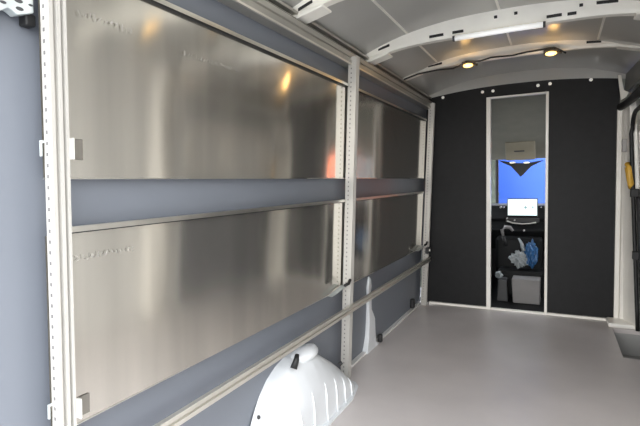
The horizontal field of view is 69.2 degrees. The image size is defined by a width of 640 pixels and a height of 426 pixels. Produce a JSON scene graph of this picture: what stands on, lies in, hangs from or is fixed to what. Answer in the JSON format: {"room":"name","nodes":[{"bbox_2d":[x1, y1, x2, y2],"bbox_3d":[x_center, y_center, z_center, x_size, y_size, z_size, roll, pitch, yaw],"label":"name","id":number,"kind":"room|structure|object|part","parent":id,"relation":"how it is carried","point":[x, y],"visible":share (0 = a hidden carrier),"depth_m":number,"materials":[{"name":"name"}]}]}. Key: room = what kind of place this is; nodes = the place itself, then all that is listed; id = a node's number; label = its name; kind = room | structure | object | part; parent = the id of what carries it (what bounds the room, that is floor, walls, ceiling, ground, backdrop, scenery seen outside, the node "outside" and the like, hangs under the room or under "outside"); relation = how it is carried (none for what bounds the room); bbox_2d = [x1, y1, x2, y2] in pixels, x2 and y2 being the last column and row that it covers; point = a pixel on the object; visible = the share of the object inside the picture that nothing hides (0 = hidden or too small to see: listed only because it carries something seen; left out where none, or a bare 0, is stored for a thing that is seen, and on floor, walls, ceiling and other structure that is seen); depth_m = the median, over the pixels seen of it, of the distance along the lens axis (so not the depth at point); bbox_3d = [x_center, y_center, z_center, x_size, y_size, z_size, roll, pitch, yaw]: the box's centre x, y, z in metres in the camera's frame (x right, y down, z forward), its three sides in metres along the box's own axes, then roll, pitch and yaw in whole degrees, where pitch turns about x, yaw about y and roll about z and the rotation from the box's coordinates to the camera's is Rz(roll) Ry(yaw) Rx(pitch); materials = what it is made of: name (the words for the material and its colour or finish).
{"room":"vehicle interior","nodes":[
{"label":"vehicle interior","id":0,"kind":"room"},
{"bbox_2d":[0,0,426,425],"bbox_3d":[0.410,-0.068,3.275,0.113,2.000,5.600,1,4,27],"label":"wall","id":1,"kind":"structure","parent":0,"point":[24,349],"depth_m":1.44,"materials":[{"name":"silver metal"}]},
{"bbox_2d":[0,0,35,28],"bbox_3d":[-0.712,-0.455,0.933,0.046,0.120,0.272,1,4,27],"label":"bracket","id":2,"kind":"object","parent":1,"relation":"attached to","point":[23,9],"visible":1,"depth_m":1.01,"materials":[{"name":"metal"}]},
{"bbox_3d":[-0.709,-0.454,0.924,0.034,0.120,0.259,1,4,27],"label":"plate","id":3,"kind":"part","parent":2,"relation":"part of","materials":[{"name":"metal"}]},
{"bbox_2d":[153,257,430,425],"bbox_3d":[0.120,0.555,2.535,0.020,0.040,3.940,1,4,27],"label":"wall rail","id":4,"kind":"object","parent":1,"relation":"attached to","point":[187,412],"visible":1,"depth_m":1.86,"materials":[{"name":"metal"}]},
{"bbox_2d":[216,0,432,109],"bbox_3d":[0.093,-0.864,2.465,0.070,0.111,3.980,1,4,27],"label":"wall rail","id":5,"kind":"object","parent":1,"relation":"attached to","point":[276,15],"visible":0.84,"depth_m":2.23,"materials":[{"name":"metal"}]},
{"bbox_2d":[351,302,420,367],"bbox_3d":[0.016,0.982,2.570,0.031,0.012,4.050,1,4,27],"label":"baseboard","id":6,"kind":"structure","parent":1,"relation":"attached to","point":[355,360],"depth_m":3.61,"materials":[{"name":"white paint"}]},
{"bbox_2d":[410,298,414,307],"bbox_3d":[0.827,0.809,4.151,0.035,0.080,0.060,1,4,27],"label":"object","id":7,"kind":"object","parent":6,"relation":"on","point":[412,301],"visible":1,"depth_m":4.13,"materials":[{"name":"black rubber"}]},
{"bbox_2d":[281,0,639,95],"bbox_3d":[0.800,-0.982,2.120,1.720,0.206,4.026,1,4,27],"label":"ceiling","id":8,"kind":"structure","parent":0,"point":[361,24],"depth_m":2.80,"materials":[{"name":"grey paint"}]},
{"bbox_2d":[293,0,343,23],"bbox_3d":[0.577,-0.940,1.749,1.560,0.182,0.127,1,4,27],"label":"bow","id":9,"kind":"object","parent":8,"relation":"attached to","point":[309,11],"visible":0.74,"depth_m":2.04,"materials":[{"name":"paint"}]},
{"bbox_2d":[371,0,605,61],"bbox_3d":[0.621,-1.013,1.812,1.012,0.057,2.920,1,4,27],"label":"trim","id":10,"kind":"structure","parent":8,"relation":"attached to","point":[373,1],"depth_m":2.55,"materials":[{"name":"paint"}]},
{"bbox_2d":[366,0,639,64],"bbox_3d":[0.974,-0.999,2.527,1.560,0.182,0.127,1,4,27],"label":"bow","id":11,"kind":"object","parent":8,"relation":"attached to","point":[555,12],"visible":0.86,"depth_m":2.45,"materials":[{"name":"paint"}]},
{"bbox_2d":[452,21,545,41],"bbox_3d":[0.949,-0.970,2.481,0.466,0.030,0.031,1,4,27],"label":"strip light","id":12,"kind":"object","parent":11,"relation":"attached to","point":[539,24],"visible":1,"depth_m":2.47,"materials":[{"name":"grey plastic"}]},
{"bbox_2d":[403,40,639,80],"bbox_3d":[1.313,-1.069,3.189,1.560,0.142,0.112,1,4,27],"label":"bow","id":13,"kind":"object","parent":8,"relation":"attached to","point":[565,45],"visible":0.72,"depth_m":3.12,"materials":[{"name":"paint"}]},
{"bbox_2d":[462,61,477,67],"bbox_3d":[1.053,-1.044,3.257,0.111,0.044,0.067,1,4,27],"label":"lamp","id":14,"kind":"object","parent":13,"relation":"attached to","point":[467,64],"visible":1,"depth_m":3.24,"materials":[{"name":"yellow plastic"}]},
{"bbox_2d":[401,47,565,82],"bbox_3d":[1.093,-1.028,3.236,1.110,0.118,0.012,1,4,27],"label":"cable","id":15,"kind":"object","parent":13,"relation":"attached to","point":[548,47],"visible":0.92,"depth_m":3.19,"materials":[{"name":"black rubber"}]},
{"bbox_2d":[543,48,561,55],"bbox_3d":[1.517,-1.046,3.020,0.111,0.044,0.067,1,4,27],"label":"lamp","id":16,"kind":"object","parent":13,"relation":"attached to","point":[549,52],"visible":1,"depth_m":3.00,"materials":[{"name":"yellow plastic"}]},
{"bbox_2d":[430,68,625,97],"bbox_3d":[1.664,-1.121,3.898,1.560,0.173,0.001,1,4,27],"label":"trim","id":17,"kind":"structure","parent":8,"relation":"attached to","point":[553,73],"depth_m":3.85,"materials":[{"name":"grey paint"}]},
{"bbox_2d":[330,274,639,425],"bbox_3d":[1.279,0.953,3.076,2.000,0.050,5.900,1,4,27],"label":"floor","id":18,"kind":"structure","parent":0,"point":[441,365],"depth_m":2.76,"materials":[{"name":"grey plastic"}]},
{"bbox_2d":[39,0,76,425],"bbox_3d":[-0.614,0.165,1.089,0.118,1.860,0.052,1,4,27],"label":"upright","id":19,"kind":"object","parent":18,"relation":"on","point":[56,141],"visible":1,"depth_m":1.07,"materials":[{"name":"metal"}]},
{"bbox_2d":[251,343,357,425],"bbox_3d":[-0.035,0.822,2.257,0.195,0.375,0.930,1,4,27],"label":"wheel arch","id":20,"kind":"object","parent":18,"relation":"on","point":[304,388],"visible":0.98,"depth_m":2.12,"materials":[{"name":"white paint"}]},
{"bbox_2d":[341,55,359,378],"bbox_3d":[0.170,0.055,2.647,0.139,1.845,0.042,1,4,27],"label":"upright","id":21,"kind":"object","parent":18,"relation":"on","point":[353,70],"visible":0.95,"depth_m":2.62,"materials":[{"name":"metal"}]},
{"bbox_2d":[38,0,347,178],"bbox_3d":[-0.236,-0.399,1.844,0.043,0.523,1.764,1,4,27],"label":"metal panel","id":22,"kind":"object","parent":21,"relation":"attached to","point":[158,89],"visible":0.97,"depth_m":1.48,"materials":[{"name":"silver metal"}]},
{"bbox_2d":[45,199,345,425],"bbox_3d":[-0.249,0.237,1.899,0.043,0.517,1.764,1,4,27],"label":"metal panel","id":23,"kind":"object","parent":21,"relation":"attached to","point":[155,299],"visible":0.94,"depth_m":1.52,"materials":[{"name":"silver metal"}]},
{"bbox_2d":[328,279,350,296],"bbox_3d":[0.111,0.410,2.558,0.064,0.067,0.188,1,4,27],"label":"bracket","id":24,"kind":"object","parent":21,"relation":"attached to","point":[340,288],"visible":1,"depth_m":2.57,"materials":[{"name":"metal"}]},
{"bbox_3d":[0.094,0.430,2.563,0.030,0.027,0.178,1,4,27],"label":"pivot plate","id":25,"kind":"part","parent":24,"relation":"part of","materials":[{"name":"metal"}]},
{"bbox_2d":[354,192,427,281],"bbox_3d":[0.566,0.119,3.457,0.076,0.517,1.700,1,4,27],"label":"metal panel","id":26,"kind":"object","parent":21,"relation":"attached to","point":[388,228],"depth_m":3.31,"materials":[{"name":"silver metal"}]},
{"bbox_3d":[0.905,0.293,4.113,0.064,0.067,0.188,1,4,27],"label":"shelf pivot","id":27,"kind":"part","parent":26,"relation":"part of","materials":[{"name":"silver metal"}]},
{"bbox_2d":[356,89,426,178],"bbox_3d":[0.564,-0.516,3.410,0.043,0.523,1.700,1,4,27],"label":"metal panel","id":28,"kind":"object","parent":21,"relation":"attached to","point":[391,138],"visible":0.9,"depth_m":3.25,"materials":[{"name":"silver metal"}]},
{"bbox_2d":[363,277,382,353],"bbox_3d":[0.360,0.684,3.211,0.065,0.510,0.260,1,4,27],"label":"pillar foot","id":29,"kind":"object","parent":18,"relation":"on","point":[370,342],"visible":0.9,"depth_m":3.16,"materials":[{"name":"white metal"}]},
{"bbox_2d":[421,103,434,304],"bbox_3d":[0.987,-0.065,4.245,0.139,1.845,0.041,1,4,27],"label":"upright","id":30,"kind":"object","parent":18,"relation":"on","point":[431,112],"visible":0.94,"depth_m":4.22,"materials":[{"name":"metal"}]},
{"bbox_2d":[425,247,430,253],"bbox_3d":[0.975,0.336,4.175,0.039,0.055,0.080,1,4,27],"label":"clamp","id":31,"kind":"object","parent":30,"relation":"attached to","point":[427,249],"visible":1,"depth_m":4.15,"materials":[{"name":"black rubber"}]},
{"bbox_2d":[497,276,508,300],"bbox_3d":[1.761,0.727,4.456,0.099,0.204,0.180,1,4,27],"label":"box","id":32,"kind":"object","parent":18,"relation":"on","point":[503,282],"visible":0.91,"depth_m":4.38,"materials":[{"name":"grey plastic"}]},
{"bbox_2d":[495,271,502,277],"bbox_3d":[1.726,0.592,4.452,0.070,0.075,0.071,-3,4,-21],"label":"paper scrap","id":33,"kind":"object","parent":32,"relation":"on","point":[499,274],"visible":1,"depth_m":4.44,"materials":[{"name":"white paper"}]},
{"bbox_2d":[491,198,544,288],"bbox_3d":[2.293,0.307,4.985,1.740,0.950,0.880,1,4,27],"label":"dashboard","id":34,"kind":"object","parent":18,"relation":"on","point":[522,218],"visible":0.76,"depth_m":4.76,"materials":[{"name":"black plastic"}]},
{"bbox_3d":[1.880,0.285,4.722,0.060,0.110,0.032,1,4,27],"label":"lever stem","id":35,"kind":"part","parent":34,"relation":"part of","materials":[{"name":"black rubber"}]},
{"bbox_3d":[1.899,0.181,4.705,0.130,0.113,0.040,1,4,27],"label":"gear lever","id":36,"kind":"part","parent":34,"relation":"part of","materials":[{"name":"grey plastic"}]},
{"bbox_3d":[2.064,0.099,4.755,0.277,0.042,0.014,1,4,27],"label":"chrome trim","id":37,"kind":"part","parent":34,"relation":"part of","materials":[{"name":"metal"}]},
{"bbox_3d":[2.091,0.075,4.790,0.314,0.045,0.040,1,4,27],"label":"vent panel","id":38,"kind":"part","parent":34,"relation":"part of","materials":[{"name":"black plastic"}]},
{"bbox_2d":[497,266,543,298],"bbox_3d":[1.987,0.683,4.590,0.420,0.265,0.210,1,4,27],"label":"console","id":39,"kind":"object","parent":18,"relation":"on","point":[508,272],"visible":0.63,"depth_m":4.52},
{"bbox_2d":[508,238,537,268],"bbox_3d":[1.983,0.396,4.531,0.271,0.304,0.149,1,4,27],"label":"crumpled bag","id":40,"kind":"object","parent":39,"relation":"on","point":[528,255],"visible":1,"depth_m":4.48,"materials":[{"name":"plastic"}]},
{"bbox_2d":[512,275,540,304],"bbox_3d":[1.935,0.719,4.350,0.242,0.225,0.190,1,4,27],"label":"box","id":41,"kind":"object","parent":18,"relation":"on","point":[525,289],"visible":1,"depth_m":4.27,"materials":[{"name":"grey plastic"}]},
{"bbox_2d":[614,333,639,359],"bbox_3d":[2.167,1.010,3.212,0.210,0.220,0.684,1,4,27],"label":"well","id":42,"kind":"object","parent":18,"relation":"in","point":[629,344],"visible":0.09,"depth_m":3.50,"materials":[{"name":"plastic"}]},
{"bbox_2d":[491,249,544,274],"bbox_3d":[2.513,0.430,5.417,1.840,1.040,0.050,1,4,27],"label":"wall","id":43,"kind":"structure","parent":0,"point":[493,251],"depth_m":5.61,"materials":[{"name":"grey plastic"}]},
{"bbox_2d":[495,160,498,202],"bbox_3d":[2.687,-0.358,5.218,1.363,0.601,0.314,1,4,27],"label":"trim","id":44,"kind":"structure","parent":43,"relation":"attached to","point":[496,161],"depth_m":5.50,"materials":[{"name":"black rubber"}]},
{"bbox_3d":[2.471,-0.365,5.330,1.750,0.560,0.244,1,4,27],"label":"window","id":45,"kind":"structure","parent":43,"relation":"in","visible":0},
{"bbox_2d":[501,160,542,176],"bbox_3d":[2.268,-0.504,5.230,0.465,0.195,0.020,1,4,27],"label":"mirror mount","id":46,"kind":"object","parent":45,"relation":"attached to","point":[520,168],"visible":0.97,"depth_m":5.22,"materials":[{"name":"black plastic"}]},
{"bbox_2d":[424,78,621,320],"bbox_3d":[1.667,-0.127,3.985,1.545,1.972,0.060,1,4,27],"label":"wall","id":47,"kind":"structure","parent":0,"point":[583,154],"depth_m":3.85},
{"bbox_3d":[1.235,-0.140,4.216,0.565,1.948,0.020,1,4,27],"label":"panel","id":48,"kind":"part","parent":47,"relation":"part of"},
{"bbox_3d":[1.487,-0.073,4.084,0.035,1.860,0.055,1,4,27],"label":"door frame","id":49,"kind":"part","parent":47,"relation":"part of","materials":[{"name":"silver metal"}]},
{"bbox_3d":[1.675,-1.055,3.922,0.469,0.112,0.020,1,4,27],"label":"header panel","id":50,"kind":"part","parent":47,"relation":"part of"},
{"bbox_3d":[1.674,-0.993,3.922,0.429,0.012,0.050,1,4,27],"label":"door frame","id":51,"kind":"part","parent":47,"relation":"part of","materials":[{"name":"silver metal"}]},
{"bbox_3d":[1.894,-0.069,3.876,0.022,1.860,0.055,1,4,27],"label":"door frame","id":52,"kind":"part","parent":47,"relation":"part of","materials":[{"name":"silver metal"}]},
{"bbox_3d":[2.125,-0.131,3.762,0.496,1.948,0.020,1,4,27],"label":"panel","id":53,"kind":"part","parent":47,"relation":"part of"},
{"bbox_2d":[491,79,631,159],"bbox_3d":[2.075,-0.865,4.545,1.750,0.605,1.404,1,4,27],"label":"ceiling","id":54,"kind":"structure","parent":0,"point":[523,118],"depth_m":4.63,"materials":[{"name":"grey paint"}]},
{"bbox_2d":[505,141,535,162],"bbox_3d":[2.189,-0.679,5.063,0.298,0.286,0.255,1,4,27],"label":"console","id":55,"kind":"object","parent":54,"relation":"attached to","point":[524,150],"visible":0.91,"depth_m":5.01,"materials":[{"name":"grey plastic"}]},
{"bbox_2d":[606,101,639,329],"bbox_3d":[2.327,0.025,3.501,0.244,1.700,0.281,1,4,27],"label":"pillar","id":56,"kind":"structure","parent":0,"point":[626,319],"depth_m":3.52,"materials":[{"name":"white metal"}]},
{"bbox_2d":[621,139,626,151],"bbox_3d":[2.296,-0.509,3.498,0.030,0.095,0.050,1,4,27],"label":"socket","id":57,"kind":"object","parent":56,"relation":"attached to","point":[624,141],"depth_m":3.48,"materials":[{"name":"grey plastic"}]},
{"bbox_3d":[1.541,0.025,1.818,0.088,1.950,4.026,1,4,27],"label":"wall","id":58,"kind":"structure","parent":0,"visible":0},
{"bbox_2d":[624,60,639,93],"bbox_3d":[2.041,-0.970,2.869,0.050,0.220,1.483,0,4,25],"label":"panel","id":59,"kind":"object","parent":58,"relation":"attached to","point":[632,80],"visible":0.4,"depth_m":3.26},
{"bbox_2d":[618,75,628,99],"bbox_3d":[2.261,-0.937,3.456,0.070,0.185,0.020,1,4,27],"label":"strut","id":60,"kind":"object","parent":59,"relation":"attached to","point":[623,94],"visible":1,"depth_m":3.45,"materials":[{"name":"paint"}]},
{"bbox_2d":[629,98,639,331],"bbox_3d":[2.030,0.057,2.788,0.156,1.738,1.390,1,4,27],"label":"door","id":61,"kind":"structure","parent":58,"relation":"in","point":[634,193],"depth_m":3.36,"materials":[{"name":"white paint"}]},
{"bbox_2d":[616,85,639,110],"bbox_3d":[2.006,-0.766,2.903,0.077,0.063,1.484,0,4,26],"label":"seal","id":62,"kind":"object","parent":61,"relation":"attached to","point":[635,94],"visible":0.98,"depth_m":3.19,"materials":[{"name":"black rubber"}]},
{"bbox_3d":[2.063,0.408,2.854,0.065,0.970,1.190,1,4,27],"label":"trim","id":63,"kind":"part","parent":61,"relation":"part of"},
{"bbox_3d":[2.111,-0.414,2.998,0.032,0.350,0.500,1,4,27],"label":"stamped frame","id":64,"kind":"part","parent":61,"relation":"part of","materials":[{"name":"silver metal"}]},
{"label":"outside","id":65,"kind":"structure","parent":0,"visible":0},
{"bbox_3d":[2.312,1.537,4.562,60.000,0.050,70.000,1,4,27],"label":"ground","id":66,"kind":"structure","parent":65,"visible":0},
{"bbox_2d":[499,158,544,202],"bbox_3d":[4.968,-0.572,10.362,1.280,3.300,6.000,1,4,27],"label":"container","id":67,"kind":"object","parent":66,"relation":"on","point":[531,184],"visible":0.05,"depth_m":7.79,"materials":[{"name":"plastic"}]}
]}

